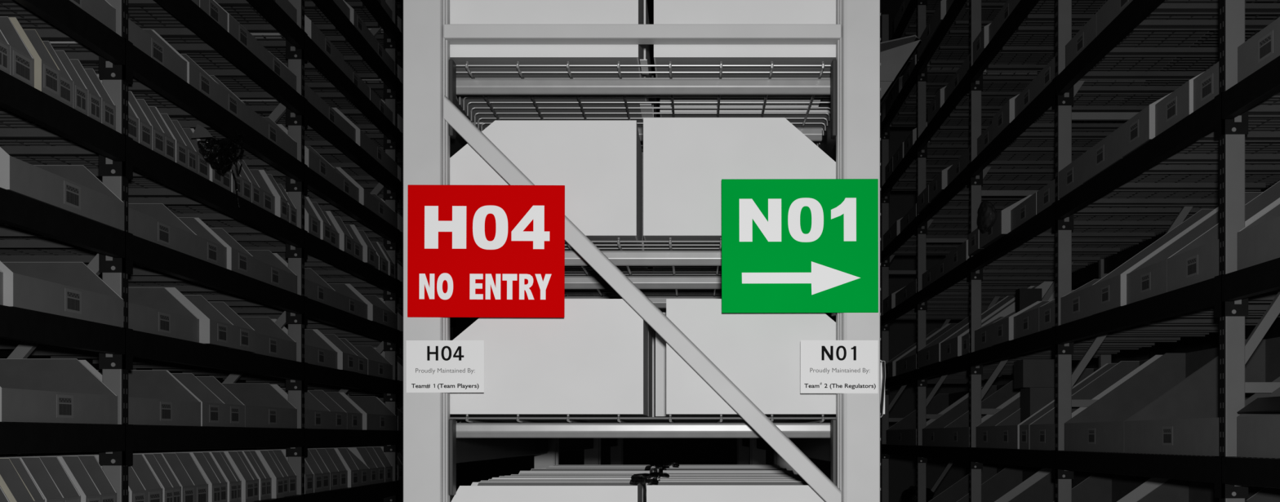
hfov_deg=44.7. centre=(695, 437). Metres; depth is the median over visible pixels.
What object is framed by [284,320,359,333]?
deck
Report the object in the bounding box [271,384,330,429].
bin
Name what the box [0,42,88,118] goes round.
bin
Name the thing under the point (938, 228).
deck
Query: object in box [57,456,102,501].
bin
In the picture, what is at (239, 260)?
bin
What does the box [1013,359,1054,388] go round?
carton
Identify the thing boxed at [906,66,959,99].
deck
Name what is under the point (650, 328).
storage bin
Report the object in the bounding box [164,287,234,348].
bin
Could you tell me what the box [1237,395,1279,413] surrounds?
folder
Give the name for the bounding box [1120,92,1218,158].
bin
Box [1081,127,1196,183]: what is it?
bin
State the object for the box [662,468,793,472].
storage bin
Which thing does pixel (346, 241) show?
bin
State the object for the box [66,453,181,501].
bin
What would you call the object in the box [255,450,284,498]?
bin
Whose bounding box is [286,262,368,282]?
deck
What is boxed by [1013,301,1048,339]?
bin
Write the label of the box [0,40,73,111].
bin
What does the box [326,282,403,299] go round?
deck
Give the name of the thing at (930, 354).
bin
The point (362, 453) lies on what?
bin
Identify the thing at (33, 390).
bin
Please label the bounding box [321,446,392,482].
bin
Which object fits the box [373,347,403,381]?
bin
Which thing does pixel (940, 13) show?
bin
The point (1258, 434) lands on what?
bin
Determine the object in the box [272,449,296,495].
bin
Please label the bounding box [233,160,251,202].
bin
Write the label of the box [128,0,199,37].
deck
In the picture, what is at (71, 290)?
bin
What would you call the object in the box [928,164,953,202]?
bin
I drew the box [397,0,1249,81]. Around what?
ceiling
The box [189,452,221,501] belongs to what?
bin
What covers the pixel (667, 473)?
storage bin
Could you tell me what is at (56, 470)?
bin
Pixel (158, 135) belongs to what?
bin
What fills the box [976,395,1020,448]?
bin
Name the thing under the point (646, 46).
storage bin
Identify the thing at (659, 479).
storage bin
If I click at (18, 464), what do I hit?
bin
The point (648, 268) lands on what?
storage bin
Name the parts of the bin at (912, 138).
panel, panel, panel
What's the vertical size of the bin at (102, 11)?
0.225 m
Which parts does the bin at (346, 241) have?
panel, panel, panel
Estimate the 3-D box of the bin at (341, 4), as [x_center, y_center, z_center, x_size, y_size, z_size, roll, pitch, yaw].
[-2.204,-2.482,8.420,0.432,0.225,1.048,0,0,0]
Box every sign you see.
[406,340,484,392]
[800,340,878,393]
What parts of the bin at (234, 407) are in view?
panel, panel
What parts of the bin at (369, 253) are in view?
panel, panel, panel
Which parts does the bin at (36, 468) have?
panel, panel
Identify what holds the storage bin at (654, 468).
on the storage rack at (436, 127)
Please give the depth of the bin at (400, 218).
10.39 m
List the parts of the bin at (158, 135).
panel, panel, panel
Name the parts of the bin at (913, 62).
panel, panel, panel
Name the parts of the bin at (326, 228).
panel, panel, panel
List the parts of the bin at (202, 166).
panel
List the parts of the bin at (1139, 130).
panel, panel, panel, panel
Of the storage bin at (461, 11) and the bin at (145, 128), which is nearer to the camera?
the storage bin at (461, 11)
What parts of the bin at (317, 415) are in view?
panel, panel, panel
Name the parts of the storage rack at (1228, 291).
post, post, post, post, post, post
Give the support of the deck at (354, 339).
on the storage rack at (120, 60)
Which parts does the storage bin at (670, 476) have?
panel, panel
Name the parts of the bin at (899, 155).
panel, panel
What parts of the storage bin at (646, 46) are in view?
panel, panel, panel, panel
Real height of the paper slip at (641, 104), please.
0.001 m
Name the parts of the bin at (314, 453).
panel, panel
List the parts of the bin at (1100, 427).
panel, panel, panel, panel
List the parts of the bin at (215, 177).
panel, panel, panel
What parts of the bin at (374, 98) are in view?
panel, panel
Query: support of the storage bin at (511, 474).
on the deck
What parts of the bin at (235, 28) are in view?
panel, panel, panel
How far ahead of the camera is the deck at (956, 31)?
11.98 m
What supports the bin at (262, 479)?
on the deck
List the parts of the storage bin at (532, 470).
panel, panel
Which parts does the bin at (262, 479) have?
panel, panel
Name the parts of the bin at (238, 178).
panel, panel, panel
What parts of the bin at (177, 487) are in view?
panel, panel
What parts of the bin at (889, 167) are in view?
panel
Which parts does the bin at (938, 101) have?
panel, panel, panel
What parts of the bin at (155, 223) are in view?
panel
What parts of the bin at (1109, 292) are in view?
panel, panel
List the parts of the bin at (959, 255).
panel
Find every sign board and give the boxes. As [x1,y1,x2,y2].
[407,184,564,317]
[721,178,878,312]
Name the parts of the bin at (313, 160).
panel, panel, panel, panel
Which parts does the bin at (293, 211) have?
panel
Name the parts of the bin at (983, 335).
panel, panel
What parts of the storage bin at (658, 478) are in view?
panel, panel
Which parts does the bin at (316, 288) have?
panel, panel, panel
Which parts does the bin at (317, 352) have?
panel, panel, panel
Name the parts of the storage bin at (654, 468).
panel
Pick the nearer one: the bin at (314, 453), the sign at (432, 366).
the sign at (432, 366)
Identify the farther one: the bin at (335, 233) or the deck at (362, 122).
the deck at (362, 122)
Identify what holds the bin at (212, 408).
on the deck
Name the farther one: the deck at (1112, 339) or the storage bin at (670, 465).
the deck at (1112, 339)
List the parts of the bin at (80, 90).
panel, panel, panel, panel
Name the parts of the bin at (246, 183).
panel, panel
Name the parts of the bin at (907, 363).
panel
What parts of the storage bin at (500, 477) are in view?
panel, panel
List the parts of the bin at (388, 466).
panel, panel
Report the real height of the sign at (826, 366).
0.103 m
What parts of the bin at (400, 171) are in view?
panel, panel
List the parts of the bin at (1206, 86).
panel, panel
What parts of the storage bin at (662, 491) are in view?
panel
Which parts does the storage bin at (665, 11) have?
panel, panel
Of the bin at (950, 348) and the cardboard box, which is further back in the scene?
the cardboard box
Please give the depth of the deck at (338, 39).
9.60 m
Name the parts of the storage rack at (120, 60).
post, post, post, post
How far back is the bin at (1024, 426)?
8.70 m
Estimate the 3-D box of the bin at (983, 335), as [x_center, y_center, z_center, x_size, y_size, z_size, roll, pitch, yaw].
[2.022,-0.666,9.695,0.452,0.225,0.632,0,0,0]
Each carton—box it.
[818,35,921,109]
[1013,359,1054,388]
[1015,288,1041,313]
[1020,387,1054,422]
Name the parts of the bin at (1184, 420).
panel, panel, panel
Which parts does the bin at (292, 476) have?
panel, panel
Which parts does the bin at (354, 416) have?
panel, panel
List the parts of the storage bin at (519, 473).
panel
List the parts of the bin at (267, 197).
panel, panel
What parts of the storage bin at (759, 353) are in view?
panel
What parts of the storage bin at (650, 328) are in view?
panel, panel, panel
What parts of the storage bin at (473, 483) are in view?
panel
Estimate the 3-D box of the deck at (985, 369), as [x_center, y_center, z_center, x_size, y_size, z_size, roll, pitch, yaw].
[2.245,-0.534,12.002,0.838,0.036,1.167,0,0,0]
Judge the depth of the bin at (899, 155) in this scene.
13.63 m
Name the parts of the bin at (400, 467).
panel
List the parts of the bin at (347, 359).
panel, panel, panel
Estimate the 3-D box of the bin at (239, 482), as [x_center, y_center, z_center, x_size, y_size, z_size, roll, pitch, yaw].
[-2.206,0.174,6.772,0.432,0.225,0.076,0,0,0]
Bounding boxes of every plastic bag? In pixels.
[6,453,19,456]
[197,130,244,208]
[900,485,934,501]
[977,200,997,233]
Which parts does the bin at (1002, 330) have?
panel, panel, panel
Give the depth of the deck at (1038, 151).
9.53 m
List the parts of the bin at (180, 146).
panel, panel, panel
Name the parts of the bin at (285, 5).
panel, panel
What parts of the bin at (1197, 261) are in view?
panel, panel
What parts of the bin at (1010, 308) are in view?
panel, panel, panel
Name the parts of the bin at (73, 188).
panel, panel, panel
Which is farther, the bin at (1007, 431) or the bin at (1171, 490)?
the bin at (1007, 431)
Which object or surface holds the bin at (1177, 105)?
on the deck at (1257, 139)
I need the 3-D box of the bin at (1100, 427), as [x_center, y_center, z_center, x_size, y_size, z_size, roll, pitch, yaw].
[2.113,-0.175,7.113,0.602,0.480,1.062,0,0,0]
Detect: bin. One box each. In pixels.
[0,0,115,32]
[0,16,34,87]
[0,29,9,74]
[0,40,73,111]
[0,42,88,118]
[0,51,102,124]
[0,59,115,130]
[0,146,124,231]
[0,260,123,327]
[0,270,3,305]
[0,358,117,424]
[0,455,116,501]
[0,456,80,501]
[0,457,35,501]
[0,457,64,501]
[0,485,9,501]
[2,74,138,142]
[2,454,128,501]
[8,17,60,101]
[9,457,44,501]
[35,453,162,501]
[48,18,186,82]
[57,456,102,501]
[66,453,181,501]
[78,360,200,426]
[128,0,199,11]
[128,0,227,31]
[128,91,152,150]
[128,203,197,257]
[128,287,199,342]
[128,465,146,501]
[131,92,164,156]
[133,29,219,107]
[133,451,237,501]
[133,452,208,501]
[142,453,173,501]
[148,106,175,162]
[155,106,186,168]
[161,450,258,501]
[161,453,195,501]
[164,0,257,57]
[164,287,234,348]
[166,369,225,426]
[171,120,196,173]
[177,217,226,268]
[181,126,209,180]
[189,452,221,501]
[191,128,222,186]
[193,40,296,90]
[194,449,288,496]
[195,217,253,278]
[195,376,244,426]
[202,452,227,501]
[208,105,297,159]
[208,302,255,352]
[209,75,245,123]
[215,377,297,428]
[220,0,297,24]
[220,451,241,501]
[222,169,231,191]
[223,451,254,501]
[227,448,313,493]
[230,163,241,196]
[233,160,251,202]
[237,160,260,207]
[240,57,355,142]
[240,316,296,360]
[241,450,266,500]
[246,249,297,293]
[248,14,343,72]
[249,169,275,214]
[249,450,271,499]
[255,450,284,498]
[257,448,339,489]
[258,169,287,221]
[271,319,337,368]
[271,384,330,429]
[272,253,336,307]
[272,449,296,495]
[273,124,335,186]
[277,183,297,226]
[284,189,320,239]
[287,202,289,222]
[304,0,350,24]
[304,60,369,103]
[304,448,323,493]
[306,196,331,244]
[307,390,346,429]
[307,447,369,485]
[308,448,329,490]
[311,107,396,177]
[312,328,358,373]
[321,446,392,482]
[322,0,365,39]
[322,210,339,248]
[324,391,362,430]
[325,210,353,256]
[325,448,347,488]
[327,283,367,319]
[328,88,392,123]
[333,26,395,75]
[333,167,359,202]
[333,448,359,487]
[336,167,396,228]
[338,337,368,374]
[338,391,396,430]
[344,224,362,261]
[345,0,392,26]
[345,284,396,329]
[347,447,377,484]
[350,224,376,266]
[350,342,392,379]
[360,99,403,141]
[361,64,403,84]
[365,447,384,483]
[367,16,403,44]
[368,238,388,275]
[373,253,378,269]
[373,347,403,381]
[376,241,395,278]
[376,396,403,431]
[378,297,403,332]
[380,198,403,233]
[380,446,403,479]
[397,165,403,183]
[397,260,403,282]
[397,452,403,465]
[449,0,644,77]
[449,120,642,250]
[449,298,648,416]
[451,481,642,501]
[455,324,652,417]
[456,0,649,122]
[471,480,630,485]
[472,58,652,151]
[488,479,631,480]
[491,475,644,501]
[511,474,633,475]
[518,468,653,477]
[519,473,648,501]
[545,466,656,479]
[549,465,654,466]
[558,464,659,478]
[564,151,648,268]
[564,267,652,275]
[643,117,835,250]
[646,481,825,501]
[652,75,656,117]
[652,267,721,275]
[652,328,656,417]
[653,0,835,77]
[653,267,721,268]
[655,312,835,417]
[657,477,802,479]
[657,479,804,480]
[658,480,804,481]
[659,94,831,137]
[660,475,800,477]
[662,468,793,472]
[666,298,884,416]
[666,472,794,474]
[668,467,782,468]
[669,464,780,467]
[669,474,796,475]
[882,285,906,314]
[883,217,902,249]
[884,156,904,181]
[884,323,950,378]
[885,75,936,115]
[893,142,952,171]
[895,278,916,306]
[895,323,957,375]
[900,203,916,232]
[902,54,964,92]
[903,122,967,156]
[917,0,993,59]
[917,185,930,213]
[917,295,1008,368]
[922,264,936,288]
[922,383,1006,446]
[927,86,987,124]
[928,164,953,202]
[928,462,1009,501]
[936,257,945,279]
[940,285,1034,361]
[943,380,1020,447]
[945,240,968,274]
[946,0,1006,18]
[956,465,1052,501]
[961,281,1054,355]
[968,227,982,255]
[973,22,1051,63]
[974,316,1003,351]
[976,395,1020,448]
[979,195,1031,248]
[991,93,1088,140]
[991,301,1041,345]
[995,363,1107,448]
[1008,470,1094,501]
[1010,191,1036,231]
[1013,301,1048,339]
[1019,360,1121,448]
[1029,355,1162,449]
[1036,179,1054,213]
[1039,57,1145,97]
[1039,289,1074,331]
[1053,472,1168,501]
[1058,155,1083,199]
[1061,279,1099,324]
[1064,347,1218,453]
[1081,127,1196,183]
[1091,206,1218,315]
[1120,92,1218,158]
[1124,337,1279,456]
[1126,191,1262,304]
[1136,479,1264,501]
[1155,71,1279,137]
[1166,181,1279,292]
[1193,62,1279,111]
[1236,386,1279,457]
[1237,17,1279,83]
[1237,203,1279,270]
[1244,487,1279,501]
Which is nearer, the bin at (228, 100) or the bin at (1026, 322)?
the bin at (228, 100)
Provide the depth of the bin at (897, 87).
13.97 m
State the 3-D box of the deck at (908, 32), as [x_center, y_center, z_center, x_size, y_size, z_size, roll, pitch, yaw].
[2.245,-3.627,14.441,0.838,0.036,1.167,0,0,0]
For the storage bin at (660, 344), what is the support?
on the deck at (473, 420)
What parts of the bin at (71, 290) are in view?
panel, panel, panel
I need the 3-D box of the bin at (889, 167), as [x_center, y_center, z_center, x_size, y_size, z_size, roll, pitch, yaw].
[2.009,-2.522,14.341,0.452,0.225,0.546,0,0,0]
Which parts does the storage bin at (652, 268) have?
panel, panel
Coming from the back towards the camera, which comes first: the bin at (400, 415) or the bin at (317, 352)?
the bin at (400, 415)
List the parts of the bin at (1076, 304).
panel, panel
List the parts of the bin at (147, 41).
panel, panel, panel, panel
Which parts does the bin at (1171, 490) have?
panel, panel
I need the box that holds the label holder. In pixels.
[880,360,885,417]
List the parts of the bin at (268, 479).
panel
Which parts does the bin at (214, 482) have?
panel, panel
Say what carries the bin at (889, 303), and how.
on the deck
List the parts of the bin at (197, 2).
panel, panel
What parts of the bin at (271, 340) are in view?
panel, panel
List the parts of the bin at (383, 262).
panel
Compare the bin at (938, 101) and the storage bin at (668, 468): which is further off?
the bin at (938, 101)
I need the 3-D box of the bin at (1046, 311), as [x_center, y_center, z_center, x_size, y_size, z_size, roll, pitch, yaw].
[2.040,-0.666,8.014,0.452,0.225,0.397,0,0,0]
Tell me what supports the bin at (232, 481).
on the deck
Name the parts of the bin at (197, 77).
panel, panel, panel, panel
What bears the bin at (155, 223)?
on the deck at (12, 249)
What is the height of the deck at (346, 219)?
0.036 m
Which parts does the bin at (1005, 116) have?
panel, panel, panel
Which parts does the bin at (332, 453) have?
panel, panel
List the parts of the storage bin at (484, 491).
panel, panel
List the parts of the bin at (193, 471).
panel, panel, panel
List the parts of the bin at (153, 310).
panel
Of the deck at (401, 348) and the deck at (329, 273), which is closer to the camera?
the deck at (329, 273)
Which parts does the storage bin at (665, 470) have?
panel, panel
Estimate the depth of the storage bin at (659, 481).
3.49 m
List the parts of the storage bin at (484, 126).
panel, panel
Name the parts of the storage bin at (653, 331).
panel, panel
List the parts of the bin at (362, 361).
panel, panel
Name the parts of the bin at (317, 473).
panel, panel, panel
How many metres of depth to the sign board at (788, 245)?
3.00 m
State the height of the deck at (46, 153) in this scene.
0.036 m
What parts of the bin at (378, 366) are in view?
panel, panel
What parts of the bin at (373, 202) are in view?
panel, panel, panel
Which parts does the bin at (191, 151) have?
panel, panel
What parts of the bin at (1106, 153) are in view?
panel, panel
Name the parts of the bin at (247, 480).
panel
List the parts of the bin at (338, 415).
panel, panel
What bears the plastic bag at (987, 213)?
in the bin at (1002, 226)
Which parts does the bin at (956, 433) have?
panel, panel, panel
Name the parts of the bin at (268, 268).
panel, panel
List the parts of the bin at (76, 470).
panel, panel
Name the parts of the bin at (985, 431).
panel, panel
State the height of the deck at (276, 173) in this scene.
0.036 m
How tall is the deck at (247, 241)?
0.036 m
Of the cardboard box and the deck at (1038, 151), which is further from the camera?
the cardboard box
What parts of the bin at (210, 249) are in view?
panel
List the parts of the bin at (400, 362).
panel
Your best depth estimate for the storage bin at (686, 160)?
3.07 m
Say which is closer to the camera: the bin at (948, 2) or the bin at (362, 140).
the bin at (362, 140)
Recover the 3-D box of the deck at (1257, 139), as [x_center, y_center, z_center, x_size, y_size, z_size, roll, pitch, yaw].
[2.245,-1.153,5.938,0.838,0.036,1.167,0,0,0]
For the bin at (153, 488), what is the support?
on the deck
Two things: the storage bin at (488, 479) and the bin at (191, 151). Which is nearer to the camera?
the storage bin at (488, 479)
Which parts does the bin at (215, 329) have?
panel, panel, panel, panel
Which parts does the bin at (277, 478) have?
panel, panel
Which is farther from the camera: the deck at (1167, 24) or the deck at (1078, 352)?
the deck at (1078, 352)
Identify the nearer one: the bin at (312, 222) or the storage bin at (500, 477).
the storage bin at (500, 477)
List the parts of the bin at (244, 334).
panel, panel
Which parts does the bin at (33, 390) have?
panel, panel, panel, panel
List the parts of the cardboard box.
panel, panel, panel, panel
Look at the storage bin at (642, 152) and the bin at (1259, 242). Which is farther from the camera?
the bin at (1259, 242)
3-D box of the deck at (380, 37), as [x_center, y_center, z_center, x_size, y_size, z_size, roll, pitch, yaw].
[-2.420,-2.682,10.880,0.838,0.036,1.167,0,0,0]
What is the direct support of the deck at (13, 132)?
on the storage rack at (120, 60)
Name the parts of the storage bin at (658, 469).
panel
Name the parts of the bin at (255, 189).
panel, panel, panel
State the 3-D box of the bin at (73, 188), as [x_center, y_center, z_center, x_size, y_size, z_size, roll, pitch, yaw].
[-2.176,-0.822,4.889,0.432,0.225,0.892,0,0,0]
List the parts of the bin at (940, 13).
panel, panel, panel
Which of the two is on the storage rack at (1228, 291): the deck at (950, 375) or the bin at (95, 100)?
the deck at (950, 375)
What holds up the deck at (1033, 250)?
on the storage rack at (1228, 291)
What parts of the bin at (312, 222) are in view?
panel, panel, panel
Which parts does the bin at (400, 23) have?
panel, panel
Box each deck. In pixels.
[0,0,76,40]
[0,106,66,138]
[0,139,186,195]
[0,222,45,236]
[0,236,169,275]
[0,337,98,355]
[50,355,208,368]
[51,44,195,116]
[97,275,251,300]
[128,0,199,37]
[128,195,266,233]
[151,368,276,377]
[162,37,276,99]
[169,116,272,166]
[207,300,314,319]
[213,0,279,31]
[222,377,322,384]
[228,233,325,262]
[242,100,334,146]
[247,166,331,204]
[253,35,337,88]
[280,384,368,391]
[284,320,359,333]
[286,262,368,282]
[304,0,338,31]
[311,88,379,129]
[311,146,377,180]
[318,204,374,231]
[320,31,380,79]
[324,391,383,395]
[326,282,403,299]
[334,333,382,345]
[344,0,382,27]
[355,180,403,208]
[361,130,403,163]
[363,80,403,118]
[364,231,403,253]
[371,345,403,354]
[374,30,403,69]
[384,0,403,21]
[397,163,403,169]
[397,208,403,216]
[397,253,403,264]
[397,299,403,312]
[449,414,835,422]
[456,61,831,151]
[564,237,721,296]
[566,294,721,312]
[892,239,961,254]
[901,29,916,62]
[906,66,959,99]
[908,219,968,239]
[911,296,1006,309]
[927,26,982,66]
[928,110,997,142]
[928,373,1013,378]
[929,196,1026,219]
[933,281,1044,296]
[951,0,1007,26]
[951,366,1013,373]
[953,71,1039,111]
[954,166,1054,196]
[959,262,1095,281]
[982,357,1081,366]
[985,21,1087,71]
[986,130,1114,166]
[991,235,1155,262]
[1012,346,1142,357]
[1023,0,1106,22]
[1025,80,1187,130]
[1031,206,1217,238]
[1066,450,1122,453]
[1073,332,1208,346]
[1079,13,1279,79]
[1085,163,1279,206]
[1111,312,1279,332]
[1133,453,1213,456]
[1150,0,1279,14]
[1158,97,1279,163]
[1189,288,1279,312]
[1244,457,1279,458]
[1268,91,1279,97]
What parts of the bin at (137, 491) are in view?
panel, panel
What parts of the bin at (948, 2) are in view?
panel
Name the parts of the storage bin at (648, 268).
panel, panel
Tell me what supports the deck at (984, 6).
on the storage rack at (1228, 291)
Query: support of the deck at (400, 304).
on the storage rack at (120, 60)
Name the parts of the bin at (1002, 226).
panel, panel, panel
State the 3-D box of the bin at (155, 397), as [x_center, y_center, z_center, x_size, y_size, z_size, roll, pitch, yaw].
[-2.201,-0.158,5.827,0.432,0.225,0.824,0,0,0]
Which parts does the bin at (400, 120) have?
panel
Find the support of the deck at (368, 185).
on the storage rack at (120, 60)
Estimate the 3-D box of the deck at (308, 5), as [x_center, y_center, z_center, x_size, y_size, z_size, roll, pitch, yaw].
[-2.420,-2.350,8.443,0.838,0.036,1.167,0,0,0]
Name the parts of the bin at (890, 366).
panel, panel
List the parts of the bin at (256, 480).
panel, panel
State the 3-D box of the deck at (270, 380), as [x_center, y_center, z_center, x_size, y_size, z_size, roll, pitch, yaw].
[-2.420,-0.358,9.632,0.838,0.036,1.167,0,0,0]
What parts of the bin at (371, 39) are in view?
panel, panel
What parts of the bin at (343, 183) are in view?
panel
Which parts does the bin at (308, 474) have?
panel, panel, panel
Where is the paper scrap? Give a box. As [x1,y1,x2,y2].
[191,124,213,137]
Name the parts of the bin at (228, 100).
panel, panel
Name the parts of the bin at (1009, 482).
panel, panel, panel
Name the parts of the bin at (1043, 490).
panel, panel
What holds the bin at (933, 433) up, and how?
on the deck
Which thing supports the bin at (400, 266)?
on the deck at (364, 288)
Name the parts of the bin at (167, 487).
panel, panel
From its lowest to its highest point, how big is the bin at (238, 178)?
0.225 m
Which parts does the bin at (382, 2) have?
panel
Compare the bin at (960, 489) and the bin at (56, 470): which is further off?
the bin at (960, 489)
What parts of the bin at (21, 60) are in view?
panel, panel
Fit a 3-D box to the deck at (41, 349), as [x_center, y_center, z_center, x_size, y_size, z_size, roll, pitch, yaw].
[-2.420,-0.358,6.005,0.838,0.036,1.167,0,0,0]
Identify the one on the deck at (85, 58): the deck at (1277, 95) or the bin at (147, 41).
the bin at (147, 41)
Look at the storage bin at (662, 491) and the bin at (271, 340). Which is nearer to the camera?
the storage bin at (662, 491)
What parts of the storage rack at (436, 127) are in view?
post, post, post, post, post, post, post, post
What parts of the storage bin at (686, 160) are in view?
panel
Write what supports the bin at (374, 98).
on the deck at (362, 122)
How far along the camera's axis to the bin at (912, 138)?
12.97 m
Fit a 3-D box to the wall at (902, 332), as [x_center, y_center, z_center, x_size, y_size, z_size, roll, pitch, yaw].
[0.000,-2.000,24.050,14.000,7.000,0.100,0,0,0]
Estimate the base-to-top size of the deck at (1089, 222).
0.036 m
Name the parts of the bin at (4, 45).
panel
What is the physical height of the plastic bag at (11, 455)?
0.047 m
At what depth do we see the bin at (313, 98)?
8.40 m
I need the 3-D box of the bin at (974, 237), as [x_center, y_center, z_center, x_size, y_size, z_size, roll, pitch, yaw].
[1.982,-1.284,9.832,0.452,0.225,0.359,0,0,0]
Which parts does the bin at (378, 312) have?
panel, panel, panel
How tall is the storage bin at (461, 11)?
0.228 m
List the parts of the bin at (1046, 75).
panel, panel, panel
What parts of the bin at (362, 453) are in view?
panel, panel, panel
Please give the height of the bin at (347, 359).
0.225 m
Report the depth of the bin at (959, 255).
10.67 m
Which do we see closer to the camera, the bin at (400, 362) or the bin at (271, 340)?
the bin at (271, 340)
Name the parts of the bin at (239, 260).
panel, panel, panel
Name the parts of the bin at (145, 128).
panel, panel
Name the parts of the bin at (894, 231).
panel, panel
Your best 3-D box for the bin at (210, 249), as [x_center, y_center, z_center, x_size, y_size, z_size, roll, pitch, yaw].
[-2.206,-0.822,6.402,0.432,0.225,0.393,0,0,0]
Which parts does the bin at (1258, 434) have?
panel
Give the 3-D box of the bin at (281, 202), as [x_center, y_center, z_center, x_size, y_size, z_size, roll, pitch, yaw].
[-2.179,-1.153,7.417,0.432,0.225,0.131,0,0,0]
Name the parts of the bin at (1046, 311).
panel, panel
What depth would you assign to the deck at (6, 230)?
5.19 m
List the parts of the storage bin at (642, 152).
panel, panel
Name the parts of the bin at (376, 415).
panel, panel, panel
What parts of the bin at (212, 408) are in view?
panel, panel, panel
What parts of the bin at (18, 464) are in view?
panel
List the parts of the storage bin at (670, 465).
panel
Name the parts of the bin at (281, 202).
panel, panel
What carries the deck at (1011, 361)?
on the storage rack at (1228, 291)
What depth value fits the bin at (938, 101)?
11.59 m
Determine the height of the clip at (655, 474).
0.011 m
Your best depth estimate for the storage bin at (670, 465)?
4.98 m
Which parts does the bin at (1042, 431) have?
panel, panel, panel, panel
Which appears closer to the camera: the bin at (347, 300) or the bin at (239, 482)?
the bin at (239, 482)
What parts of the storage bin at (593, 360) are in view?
panel, panel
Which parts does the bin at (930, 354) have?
panel, panel, panel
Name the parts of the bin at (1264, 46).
panel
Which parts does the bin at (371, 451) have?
panel, panel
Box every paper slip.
[640,59,648,74]
[640,103,653,119]
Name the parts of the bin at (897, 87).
panel, panel, panel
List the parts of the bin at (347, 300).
panel, panel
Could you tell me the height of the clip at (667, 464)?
0.013 m
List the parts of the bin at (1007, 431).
panel, panel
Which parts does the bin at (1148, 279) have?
panel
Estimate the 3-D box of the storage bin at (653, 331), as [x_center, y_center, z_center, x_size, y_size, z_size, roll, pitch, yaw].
[-0.316,-0.160,3.955,0.434,0.228,0.450,0,0,0]
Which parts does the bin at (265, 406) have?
panel, panel, panel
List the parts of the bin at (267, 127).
panel, panel, panel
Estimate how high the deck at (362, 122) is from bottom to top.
0.036 m
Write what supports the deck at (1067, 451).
on the storage rack at (1228, 291)
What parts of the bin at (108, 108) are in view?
panel, panel, panel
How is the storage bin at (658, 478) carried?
on the deck
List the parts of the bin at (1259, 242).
panel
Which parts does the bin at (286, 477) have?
panel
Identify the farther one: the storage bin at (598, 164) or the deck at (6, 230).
the deck at (6, 230)
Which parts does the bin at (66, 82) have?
panel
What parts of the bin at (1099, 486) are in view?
panel, panel, panel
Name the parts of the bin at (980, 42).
panel, panel, panel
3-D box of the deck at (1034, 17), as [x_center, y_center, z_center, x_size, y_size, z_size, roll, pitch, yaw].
[2.245,-2.390,8.376,0.838,0.036,1.167,0,0,0]
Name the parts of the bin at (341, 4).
panel, panel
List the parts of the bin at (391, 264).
panel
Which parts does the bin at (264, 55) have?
panel, panel, panel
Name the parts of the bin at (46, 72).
panel, panel, panel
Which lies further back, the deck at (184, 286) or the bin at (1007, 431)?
the bin at (1007, 431)
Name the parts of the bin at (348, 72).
panel, panel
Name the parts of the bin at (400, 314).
panel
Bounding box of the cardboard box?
[886,386,982,444]
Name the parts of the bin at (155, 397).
panel, panel, panel, panel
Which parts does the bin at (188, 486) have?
panel, panel, panel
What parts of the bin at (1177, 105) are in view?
panel, panel, panel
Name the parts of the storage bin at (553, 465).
panel, panel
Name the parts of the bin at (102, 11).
panel, panel, panel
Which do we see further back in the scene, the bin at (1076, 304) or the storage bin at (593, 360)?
the bin at (1076, 304)
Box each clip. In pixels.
[630,476,658,484]
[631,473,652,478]
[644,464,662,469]
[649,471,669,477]
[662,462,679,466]
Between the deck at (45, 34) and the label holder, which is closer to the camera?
the label holder
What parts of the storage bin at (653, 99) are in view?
panel, panel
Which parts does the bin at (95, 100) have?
panel, panel, panel, panel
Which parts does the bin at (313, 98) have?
panel, panel, panel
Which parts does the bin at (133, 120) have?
panel, panel, panel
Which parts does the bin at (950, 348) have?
panel, panel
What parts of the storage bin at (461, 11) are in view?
panel, panel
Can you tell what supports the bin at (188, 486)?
on the deck
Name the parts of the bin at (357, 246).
panel, panel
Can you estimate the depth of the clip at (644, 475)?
3.59 m
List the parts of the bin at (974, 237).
panel, panel, panel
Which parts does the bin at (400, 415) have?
panel, panel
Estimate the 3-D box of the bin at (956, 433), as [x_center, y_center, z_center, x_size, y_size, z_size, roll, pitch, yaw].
[2.113,-0.175,10.836,0.602,0.480,1.060,0,0,0]
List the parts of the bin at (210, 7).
panel, panel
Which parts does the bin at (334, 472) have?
panel, panel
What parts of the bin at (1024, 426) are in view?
panel, panel, panel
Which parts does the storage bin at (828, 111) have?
panel, panel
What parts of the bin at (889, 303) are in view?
panel, panel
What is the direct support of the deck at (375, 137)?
on the storage rack at (120, 60)
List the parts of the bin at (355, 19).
panel, panel, panel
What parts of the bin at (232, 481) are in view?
panel, panel, panel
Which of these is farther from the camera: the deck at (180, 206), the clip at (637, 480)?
the deck at (180, 206)
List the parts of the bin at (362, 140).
panel, panel, panel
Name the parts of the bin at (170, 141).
panel, panel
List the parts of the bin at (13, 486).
panel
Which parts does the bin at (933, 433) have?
panel, panel, panel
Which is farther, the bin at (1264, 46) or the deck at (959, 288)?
the deck at (959, 288)
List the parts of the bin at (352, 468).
panel, panel, panel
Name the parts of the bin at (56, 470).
panel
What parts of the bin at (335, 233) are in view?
panel, panel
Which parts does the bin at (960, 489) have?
panel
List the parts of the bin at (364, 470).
panel, panel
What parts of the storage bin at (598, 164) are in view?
panel, panel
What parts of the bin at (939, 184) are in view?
panel, panel, panel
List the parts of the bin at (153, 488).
panel, panel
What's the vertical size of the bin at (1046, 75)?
0.225 m
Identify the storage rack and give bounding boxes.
[0,0,456,501]
[403,0,880,501]
[880,0,1279,501]
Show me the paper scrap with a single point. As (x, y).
(200, 131)
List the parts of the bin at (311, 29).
panel, panel, panel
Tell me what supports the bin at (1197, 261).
on the deck at (1260, 303)
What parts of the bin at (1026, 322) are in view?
panel, panel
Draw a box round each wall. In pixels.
[0,138,242,455]
[242,82,1148,501]
[1148,1,1279,359]
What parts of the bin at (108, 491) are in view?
panel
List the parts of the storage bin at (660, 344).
panel, panel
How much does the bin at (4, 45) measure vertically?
0.225 m
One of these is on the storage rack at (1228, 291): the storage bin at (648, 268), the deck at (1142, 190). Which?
the deck at (1142, 190)

